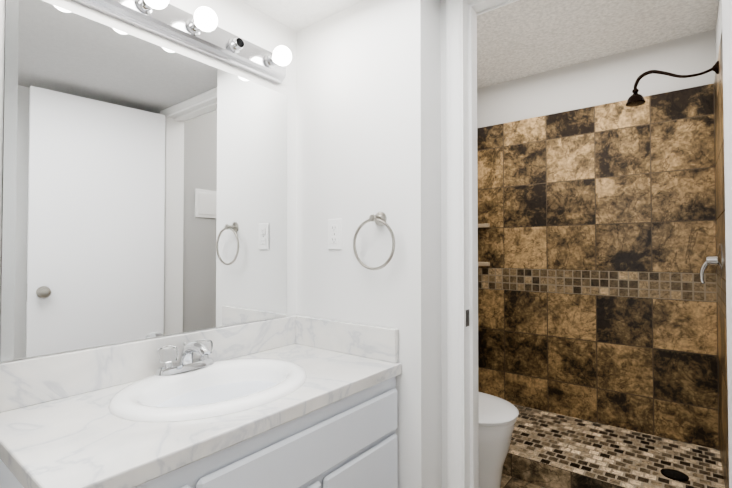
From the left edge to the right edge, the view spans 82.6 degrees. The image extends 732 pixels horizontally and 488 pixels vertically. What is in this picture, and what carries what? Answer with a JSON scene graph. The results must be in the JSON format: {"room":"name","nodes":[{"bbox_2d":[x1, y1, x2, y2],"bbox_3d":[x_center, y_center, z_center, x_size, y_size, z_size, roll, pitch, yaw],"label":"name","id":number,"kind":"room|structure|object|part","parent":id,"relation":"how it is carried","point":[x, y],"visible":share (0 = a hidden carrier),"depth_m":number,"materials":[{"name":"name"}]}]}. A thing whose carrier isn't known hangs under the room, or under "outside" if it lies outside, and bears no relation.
{"room":"bathroom","nodes":[
{"label":"bathroom","id":0,"kind":"room"},
{"bbox_2d":[0,0,296,362],"bbox_3d":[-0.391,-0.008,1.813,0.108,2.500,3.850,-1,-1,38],"label":"vanity mirror","id":1,"kind":"object","parent":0,"point":[144,189],"depth_m":1.30,"materials":[{"name":"white mirror"}]},
{"bbox_2d":[71,0,291,83],"bbox_3d":[-0.597,-0.741,1.353,0.160,0.110,0.937,-1,-1,38],"label":"vanity light bar","id":2,"kind":"object","parent":1,"relation":"attached to","point":[199,30],"visible":1,"depth_m":1.40,"materials":[{"name":"silver metal"}]},
{"bbox_2d":[241,0,363,31],"bbox_3d":[-0.609,-1.118,0.988,0.600,0.310,2.050,-1,-1,38],"label":"ceiling","id":3,"kind":"structure","parent":0,"point":[296,15],"depth_m":1.69,"materials":[{"name":"white paint"}]},
{"bbox_2d":[296,0,441,487],"bbox_3d":[0.024,-0.009,1.755,0.634,2.500,0.270,-1,-1,38],"label":"wall","id":4,"kind":"structure","parent":0,"point":[368,108],"depth_m":1.56,"materials":[{"name":"white paint"}]},
{"bbox_2d":[328,218,341,248],"bbox_3d":[-0.128,-0.040,1.697,0.074,0.125,0.008,-1,-1,38],"label":"duplex electrical outlet","id":5,"kind":"object","parent":4,"relation":"attached to","point":[334,233],"visible":1,"depth_m":1.69,"materials":[{"name":"white plastic"}]},
{"bbox_2d":[353,212,394,269],"bbox_3d":[0.037,-0.012,1.536,0.190,0.217,0.059,-1,-1,38],"label":"towel ring","id":6,"kind":"object","parent":4,"relation":"attached to","point":[379,218],"visible":1,"depth_m":1.53,"materials":[{"name":"silver metal"}]},
{"bbox_2d":[440,0,447,487],"bbox_3d":[0.761,-0.017,1.278,1.116,2.500,0.120,-1,-1,38],"label":"wall","id":7,"kind":"structure","parent":0,"point":[443,242],"depth_m":1.56,"materials":[{"name":"white paint"}]},
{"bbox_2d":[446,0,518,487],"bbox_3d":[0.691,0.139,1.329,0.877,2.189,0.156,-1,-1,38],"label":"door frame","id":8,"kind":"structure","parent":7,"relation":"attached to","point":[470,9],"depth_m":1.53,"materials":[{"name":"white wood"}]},
{"bbox_2d":[722,0,731,487],"bbox_3d":[0.767,0.149,0.715,0.188,2.124,0.729,-1,-1,38],"label":"door frame","id":9,"kind":"structure","parent":7,"relation":"attached to","point":[727,47],"depth_m":1.02,"materials":[{"name":"white"}]},
{"bbox_2d":[466,309,468,326],"bbox_3d":[0.374,0.272,1.531,0.002,0.060,0.028,-1,-1,38],"label":"strike plate","id":10,"kind":"object","parent":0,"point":[467,317],"visible":1,"depth_m":1.53,"materials":[{"name":"grey metal"}]},
{"bbox_2d":[501,473,545,487],"bbox_3d":[0.336,1.282,1.225,1.950,0.100,3.850,-1,-1,38],"label":"floor","id":11,"kind":"structure","parent":0,"point":[507,481],"depth_m":2.17,"materials":[{"name":"tile"}]},
{"bbox_2d":[0,315,400,487],"bbox_3d":[-0.408,0.767,1.247,0.554,0.930,1.038,-1,-1,38],"label":"bathroom vanity","id":12,"kind":"object","parent":11,"relation":"on","point":[296,401],"visible":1,"depth_m":1.14,"materials":[{"name":"white stone"}]},
{"bbox_2d":[156,339,213,375],"bbox_3d":[-0.548,0.357,1.327,0.157,0.094,0.188,-1,-1,38],"label":"faucet","id":13,"kind":"object","parent":12,"relation":"on","point":[187,366],"depth_m":1.31,"materials":[{"name":"silver metal"}]},
{"bbox_2d":[0,315,397,412],"bbox_3d":[-0.414,0.362,1.259,0.540,0.120,1.038,-1,-1,38],"label":"backsplash","id":14,"kind":"structure","parent":12,"relation":"on","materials":[{"name":"stone"}]},
{"bbox_2d":[108,358,306,421],"bbox_3d":[-0.440,0.481,1.240,0.464,0.156,0.570,-1,-1,38],"label":"sink","id":15,"kind":"object","parent":12,"relation":"in","point":[214,389],"depth_m":1.24,"materials":[{"name":"white ceramic"}]},
{"bbox_2d":[478,392,518,487],"bbox_3d":[0.394,0.839,2.094,0.720,0.815,0.466,-1,-1,38],"label":"toilet","id":16,"kind":"object","parent":11,"relation":"on","point":[498,416],"visible":0.27,"depth_m":1.86,"materials":[{"name":"white ceramic"}]},
{"bbox_3d":[0.461,1.031,2.038,0.515,0.430,0.372,-1,-1,38],"label":"bowl","id":17,"kind":"part","parent":16,"relation":"part of","materials":[{"name":"white ceramic"}]},
{"bbox_3d":[0.474,0.789,2.032,0.517,0.050,0.400,-1,-1,38],"label":"seat","id":18,"kind":"part","parent":16,"relation":"part of","materials":[{"name":"white plastic"}]},
{"bbox_2d":[503,404,724,487],"bbox_3d":[1.127,1.193,2.448,1.500,0.120,0.750,-1,-1,38],"label":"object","id":19,"kind":"structure","parent":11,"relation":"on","point":[550,450],"depth_m":2.22,"materials":[{"name":"tile"}]},
{"bbox_2d":[660,468,688,480],"bbox_3d":[1.502,1.123,2.027,0.112,0.005,0.112,-1,-1,38],"label":"shower drain","id":20,"kind":"object","parent":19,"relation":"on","point":[673,474],"visible":1,"depth_m":2.02,"materials":[{"name":"grey metal"}]},
{"bbox_2d":[477,29,715,127],"bbox_3d":[1.388,0.009,2.804,1.500,2.500,0.100,-1,-1,38],"label":"wall","id":21,"kind":"structure","parent":0,"point":[604,80],"depth_m":2.67,"materials":[{"name":"grey paint"}]},
{"bbox_2d":[477,83,718,449],"bbox_3d":[1.351,0.126,2.761,1.492,2.025,0.009,-1,-1,38],"label":"wall tile","id":22,"kind":"structure","parent":21,"relation":"attached to","point":[597,301],"depth_m":2.63,"materials":[{"name":"tile"}]},
{"bbox_2d":[477,0,717,88],"bbox_3d":[0.903,-1.252,2.202,1.500,0.100,1.480,-1,-1,38],"label":"ceiling","id":23,"kind":"structure","parent":0,"point":[520,39],"depth_m":2.34,"materials":[{"name":"white paint"}]},
{"bbox_2d":[715,0,721,61],"bbox_3d":[1.664,-0.011,1.652,0.350,2.500,1.580,-1,-1,38],"label":"wall","id":24,"kind":"structure","parent":0,"point":[718,28],"depth_m":2.08,"materials":[{"name":"grey paint"}]},
{"bbox_2d":[714,32,728,487],"bbox_3d":[1.654,0.171,1.929,0.009,2.145,0.950,-1,-1,38],"label":"wall tile","id":25,"kind":"structure","parent":24,"relation":"attached to","point":[721,283],"depth_m":1.94,"materials":[{"name":"tile"}]},
{"bbox_2d":[626,61,718,106],"bbox_3d":[1.518,-0.810,2.083,0.376,0.161,0.088,-1,-1,38],"label":"shower head","id":26,"kind":"object","parent":25,"relation":"attached to","point":[635,99],"visible":1,"depth_m":2.13},
{"bbox_2d":[699,243,722,283],"bbox_3d":[1.634,0.091,1.977,0.082,0.194,0.170,-1,-1,38],"label":"shower valve","id":27,"kind":"object","parent":25,"relation":"attached to","point":[715,260],"visible":0.98,"depth_m":1.95,"materials":[{"name":"silver metal"}]}
]}

